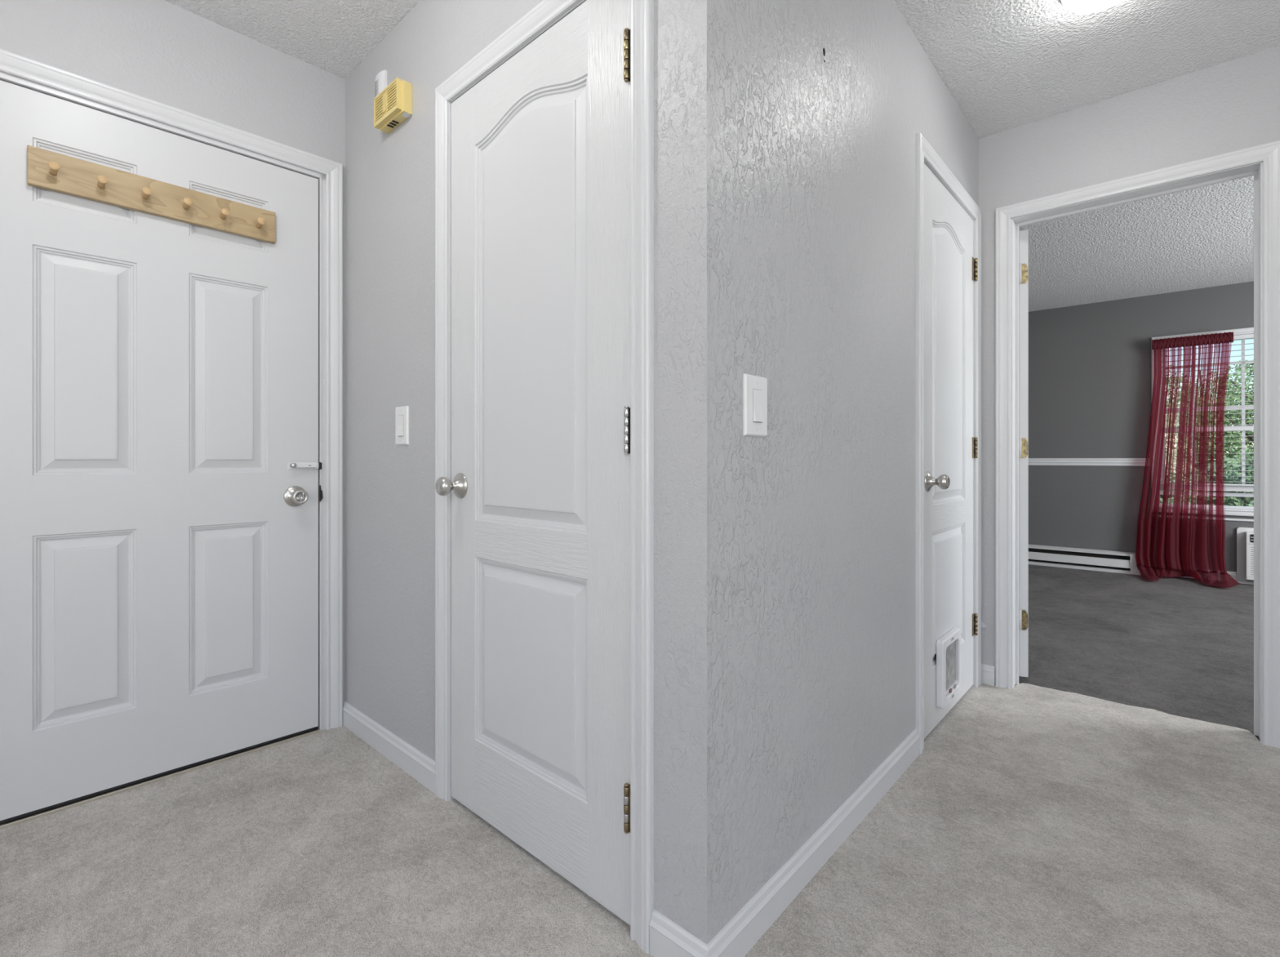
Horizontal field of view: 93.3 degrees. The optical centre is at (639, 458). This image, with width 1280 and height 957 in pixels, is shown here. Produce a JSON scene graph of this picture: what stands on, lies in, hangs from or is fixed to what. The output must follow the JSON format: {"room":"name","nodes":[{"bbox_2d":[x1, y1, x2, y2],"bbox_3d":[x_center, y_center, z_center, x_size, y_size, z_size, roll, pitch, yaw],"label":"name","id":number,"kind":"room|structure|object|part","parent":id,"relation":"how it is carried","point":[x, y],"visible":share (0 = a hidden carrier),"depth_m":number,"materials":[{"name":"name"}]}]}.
{"room":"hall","nodes":[
{"label":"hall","id":0,"kind":"room"},
{"bbox_2d":[0,0,345,702],"bbox_3d":[-2.758,-0.217,0.650,0.116,2.440,4.638,0,0,44],"label":"wall","id":1,"kind":"structure","parent":0,"point":[163,51],"depth_m":1.95,"materials":[{"name":"grey paint"}]},
{"bbox_2d":[0,48,342,829],"bbox_3d":[-1.514,-0.050,1.908,0.182,2.114,1.075,0,0,44],"label":"door","id":2,"kind":"structure","parent":1,"relation":"in","point":[171,390],"depth_m":1.88,"materials":[{"name":"white paint"}]},
{"bbox_3d":[-1.469,-0.808,1.875,0.062,0.113,0.606,0,0,44],"label":"peg rail","id":3,"kind":"part","parent":2,"relation":"part of","materials":[{"name":"beige wood"}]},
{"bbox_3d":[-1.232,0.024,2.147,0.024,0.018,0.018,0,0,44],"label":"lock knob","id":4,"kind":"part","parent":2,"relation":"part of","materials":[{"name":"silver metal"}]},
{"bbox_3d":[-1.225,0.135,2.155,0.030,0.074,0.074,0,0,44],"label":"knob","id":5,"kind":"part","parent":2,"relation":"part of","materials":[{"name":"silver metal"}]},
{"bbox_3d":[-1.173,0.128,2.224,0.004,0.060,0.012,0,0,44],"label":"strike plate","id":6,"kind":"part","parent":2,"relation":"part of","materials":[{"name":"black metal"}]},
{"bbox_2d":[345,0,706,944],"bbox_3d":[-0.503,-0.217,1.802,1.818,2.440,0.115,0,0,43],"label":"wall","id":7,"kind":"structure","parent":0,"point":[390,177],"depth_m":1.85,"materials":[{"name":"grey paint"}]},
{"bbox_2d":[374,69,386,96],"bbox_3d":[-0.891,-1.252,2.071,0.074,0.129,0.015,0,0,43],"label":"door chime","id":8,"kind":"object","parent":7,"relation":"attached to","point":[380,82],"visible":0.51,"depth_m":2.05,"materials":[{"name":"white plastic"}]},
{"bbox_2d":[342,701,435,793],"bbox_3d":[-0.864,0.961,2.047,0.700,0.084,0.014,0,0,43],"label":"baseboard","id":9,"kind":"structure","parent":7,"relation":"attached to","point":[419,766],"depth_m":2.00,"materials":[{"name":"white paint"}]},
{"bbox_2d":[373,76,412,133],"bbox_3d":[-0.807,-1.149,1.973,0.178,0.105,0.046,0,0,43],"label":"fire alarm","id":10,"kind":"object","parent":7,"relation":"attached to","point":[393,105],"visible":1,"depth_m":1.94,"materials":[{"name":"yellow plastic"}]},
{"bbox_2d":[395,405,408,444],"bbox_3d":[-0.779,-0.108,1.969,0.085,0.125,0.014,0,0,43],"label":"light switch","id":11,"kind":"object","parent":7,"relation":"attached to","point":[402,413],"visible":1,"depth_m":1.96,"materials":[{"name":"white plastic"}]},
{"bbox_2d":[435,0,653,953],"bbox_3d":[-0.271,-0.051,1.541,0.856,2.107,0.184,0,0,43],"label":"door","id":12,"kind":"structure","parent":7,"relation":"in","point":[544,137],"depth_m":1.46,"materials":[{"name":"white wood"}]},
{"bbox_3d":[-0.525,0.078,1.725,0.074,0.074,0.030,0,0,43],"label":"knob","id":13,"kind":"part","parent":12,"relation":"part of","materials":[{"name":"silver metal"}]},
{"bbox_2d":[648,909,707,956],"bbox_3d":[0.078,0.961,1.178,0.148,0.084,0.014,0,0,43],"label":"baseboard","id":14,"kind":"structure","parent":7,"relation":"attached to","point":[667,938],"depth_m":1.19,"materials":[{"name":"white paint"}]},
{"bbox_2d":[0,564,1279,956],"bbox_3d":[1.471,1.020,0.961,5.740,0.035,10.608,0,0,43],"label":"floor","id":15,"kind":"structure","parent":0,"point":[1030,820],"depth_m":1.56,"materials":[{"name":"beige carpet"}]},
{"bbox_2d":[164,0,1279,311],"bbox_3d":[1.432,-1.460,0.984,6.070,0.075,10.828,0,0,43],"label":"ceiling","id":16,"kind":"structure","parent":0,"point":[1006,64],"depth_m":2.21,"materials":[{"name":"white paint"}]},
{"bbox_2d":[1059,0,1124,13],"bbox_3d":[1.385,-1.404,1.797,0.229,0.066,0.229,0,0,43],"label":"ceiling light","id":17,"kind":"object","parent":16,"relation":"attached to","point":[1074,6],"visible":1,"depth_m":1.84,"materials":[{"name":"white glass"}]},
{"bbox_2d":[706,0,978,943],"bbox_3d":[0.821,-0.217,2.012,0.116,2.440,2.221,0,0,42],"label":"wall","id":18,"kind":"structure","parent":0,"point":[811,161],"depth_m":1.45,"materials":[{"name":"grey paint"}]},
{"bbox_2d":[742,373,767,436],"bbox_3d":[0.246,-0.111,1.268,0.014,0.127,0.089,0,0,42],"label":"light switch","id":19,"kind":"object","parent":18,"relation":"attached to","point":[754,387],"visible":1,"depth_m":1.26,"materials":[{"name":"white plastic"}]},
{"bbox_2d":[706,728,919,956],"bbox_3d":[0.533,0.961,1.590,0.015,0.084,1.238,0,0,42],"label":"baseboard","id":20,"kind":"structure","parent":18,"relation":"attached to","point":[748,926],"depth_m":1.43,"materials":[{"name":"white paint"}]},
{"bbox_2d":[915,132,981,754],"bbox_3d":[1.205,-0.052,2.394,0.184,2.110,0.856,0,0,42],"label":"door","id":21,"kind":"structure","parent":18,"relation":"in","point":[948,220],"depth_m":2.32,"materials":[{"name":"white wood"}]},
{"bbox_3d":[1.040,0.082,2.152,0.030,0.074,0.074,0,0,42],"label":"knob","id":22,"kind":"part","parent":21,"relation":"part of","materials":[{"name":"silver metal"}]},
{"bbox_3d":[1.191,0.885,2.323,0.014,0.017,0.176,0,0,42],"label":"flap sill","id":23,"kind":"part","parent":21,"relation":"part of","materials":[{"name":"white plastic"}]},
{"bbox_2d":[978,44,1279,666],"bbox_3d":[3.073,-0.217,1.432,4.174,2.440,0.116,0,0,41],"label":"wall","id":24,"kind":"structure","parent":0,"point":[1233,104],"depth_m":2.42,"materials":[{"name":"grey paint"}]},
{"bbox_2d":[981,663,995,685],"bbox_3d":[1.524,0.961,2.707,0.116,0.084,0.015,0,0,41],"label":"baseboard","id":25,"kind":"structure","parent":24,"relation":"attached to","point":[988,672],"depth_m":2.68,"materials":[{"name":"white paint"}]},
{"bbox_2d":[995,140,1279,748],"bbox_3d":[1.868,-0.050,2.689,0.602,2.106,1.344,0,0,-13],"label":"door frame","id":26,"kind":"structure","parent":24,"relation":"in","point":[1262,162],"depth_m":2.40,"materials":[{"name":"white paint"}]},
{"bbox_2d":[1028,280,1253,578],"bbox_3d":[5.039,-0.200,4.824,4.200,2.445,0.141,0,0,41],"label":"wall","id":27,"kind":"structure","parent":0,"point":[1090,365],"depth_m":5.48,"materials":[{"name":"grey paint"}]},
{"bbox_2d":[1028,544,1141,575],"bbox_3d":[3.954,0.917,5.612,1.120,0.182,0.082,0,0,41],"label":"baseboard heater","id":28,"kind":"object","parent":27,"relation":"attached to","point":[1117,562],"visible":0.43,"depth_m":5.51,"materials":[{"name":"white metal"}]},
{"bbox_3d":[3.939,0.925,5.596,1.120,0.068,0.028,0,0,41],"label":"panel","id":29,"kind":"part","parent":28,"relation":"part of","materials":[{"name":"white metal"}]},
{"bbox_3d":[3.976,0.917,5.638,1.120,0.172,0.014,0,0,41],"label":"plate","id":30,"kind":"part","parent":28,"relation":"part of","materials":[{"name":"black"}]},
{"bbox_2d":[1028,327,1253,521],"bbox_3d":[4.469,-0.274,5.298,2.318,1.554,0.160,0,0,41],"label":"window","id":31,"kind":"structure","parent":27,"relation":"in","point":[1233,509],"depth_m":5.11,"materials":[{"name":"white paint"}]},
{"bbox_3d":[4.870,0.445,4.873,1.153,0.033,0.050,0,0,41],"label":"sill","id":32,"kind":"part","parent":31,"relation":"part of","materials":[{"name":"white paint"}]},
{"bbox_3d":[4.931,-0.703,4.942,1.072,0.605,0.035,0,0,41],"label":"sash","id":33,"kind":"part","parent":31,"relation":"part of","materials":[{"name":"white paint"}]},
{"bbox_3d":[4.949,0.346,4.962,1.032,0.127,0.028,0,0,41],"label":"storm frame","id":34,"kind":"part","parent":31,"relation":"part of","materials":[{"name":"white paint"}]},
{"bbox_3d":[4.913,-0.067,4.921,1.032,0.667,0.030,0,0,41],"label":"sash","id":35,"kind":"part","parent":31,"relation":"part of","materials":[{"name":"white paint"}]},
{"bbox_2d":[1160,333,1253,485],"bbox_3d":[4.890,-0.392,4.894,1.028,1.222,0.041,0,0,41],"label":"window blind","id":36,"kind":"object","parent":31,"relation":"attached to","point":[1245,335],"visible":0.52,"depth_m":4.93,"materials":[{"name":"white paint"}]},
{"bbox_3d":[4.890,0.213,4.894,1.020,0.012,0.032,0,0,41],"label":"rail","id":37,"kind":"part","parent":36,"relation":"part of","materials":[{"name":"white paint"}]},
{"bbox_3d":[4.890,-0.986,4.894,1.028,0.034,0.040,0,0,41],"label":"head rail","id":38,"kind":"part","parent":36,"relation":"part of","materials":[{"name":"white paint"}]},
{"bbox_2d":[1135,331,1240,586],"bbox_3d":[4.455,-0.016,4.935,0.643,2.013,0.463,0,0,41],"label":"curtain","id":39,"kind":"object","parent":27,"relation":"hanging from","point":[1176,544],"visible":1,"depth_m":5.04,"materials":[{"name":"red fabric"}]},
{"bbox_2d":[1177,570,1236,580],"bbox_3d":[5.025,0.961,4.733,3.900,0.084,0.014,0,0,41],"label":"baseboard","id":40,"kind":"structure","parent":27,"relation":"attached to","point":[1233,574],"depth_m":4.91,"materials":[{"name":"white paint"}]},
{"bbox_2d":[1236,527,1253,584],"bbox_3d":[5.070,0.781,4.634,0.702,0.454,0.105,0,0,41],"label":"air conditioner","id":41,"kind":"object","parent":27,"relation":"attached to","point":[1245,535],"visible":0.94,"depth_m":4.85,"materials":[{"name":"white plastic"}]},
{"bbox_2d":[1249,533,1253,542],"bbox_3d":[4.933,0.630,4.691,0.282,0.065,0.003,0,0,41],"label":"grille","id":42,"kind":"object","parent":41,"relation":"attached to","point":[1251,535],"depth_m":4.78,"materials":[{"name":"white plastic"}]},
{"label":"outside","id":43,"kind":"structure","parent":0,"visible":0},
{"bbox_2d":[1172,497,1243,506],"bbox_3d":[16.070,1.953,17.420,28.000,0.100,32.600,0,0,43],"label":"lawn","id":44,"kind":"structure","parent":43,"point":[1184,497],"depth_m":26.20,"materials":[{"name":"green plant"}]},
{"bbox_2d":[1164,364,1195,435],"bbox_3d":[9.950,-1.111,13.020,3.237,6.127,3.548,0,0,-1],"label":"tree","id":45,"kind":"object","parent":44,"relation":"on","point":[1181,378],"visible":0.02,"depth_m":12.24,"materials":[{"name":"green plant"}]},
{"bbox_2d":[1160,453,1208,503],"bbox_3d":[8.046,0.933,9.558,1.529,2.040,1.650,0,0,-29],"label":"shrub","id":46,"kind":"object","parent":44,"relation":"on","point":[1175,463],"visible":0.02,"depth_m":9.45,"materials":[{"name":"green plant"}]},
{"bbox_2d":[1164,359,1253,497],"bbox_3d":[13.940,-0.248,13.015,3.893,4.401,3.663,0,0,2],"label":"tree","id":47,"kind":"object","parent":44,"relation":"on","point":[1236,442],"visible":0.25,"depth_m":13.33,"materials":[{"name":"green plant"}]},
{"bbox_2d":[1164,368,1253,504],"bbox_3d":[15.392,-0.244,16.746,5.537,4.393,4.470,0,0,6],"label":"tree","id":48,"kind":"object","parent":44,"relation":"on","point":[1235,403],"visible":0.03,"depth_m":16.52,"materials":[{"name":"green plant"}]},
{"bbox_2d":[1204,448,1253,506],"bbox_3d":[9.408,0.913,9.062,1.650,2.194,2.059,0,0,0],"label":"shrub","id":49,"kind":"object","parent":44,"relation":"on","point":[1235,472],"visible":0.18,"depth_m":9.19,"materials":[{"name":"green plant"}]}
]}

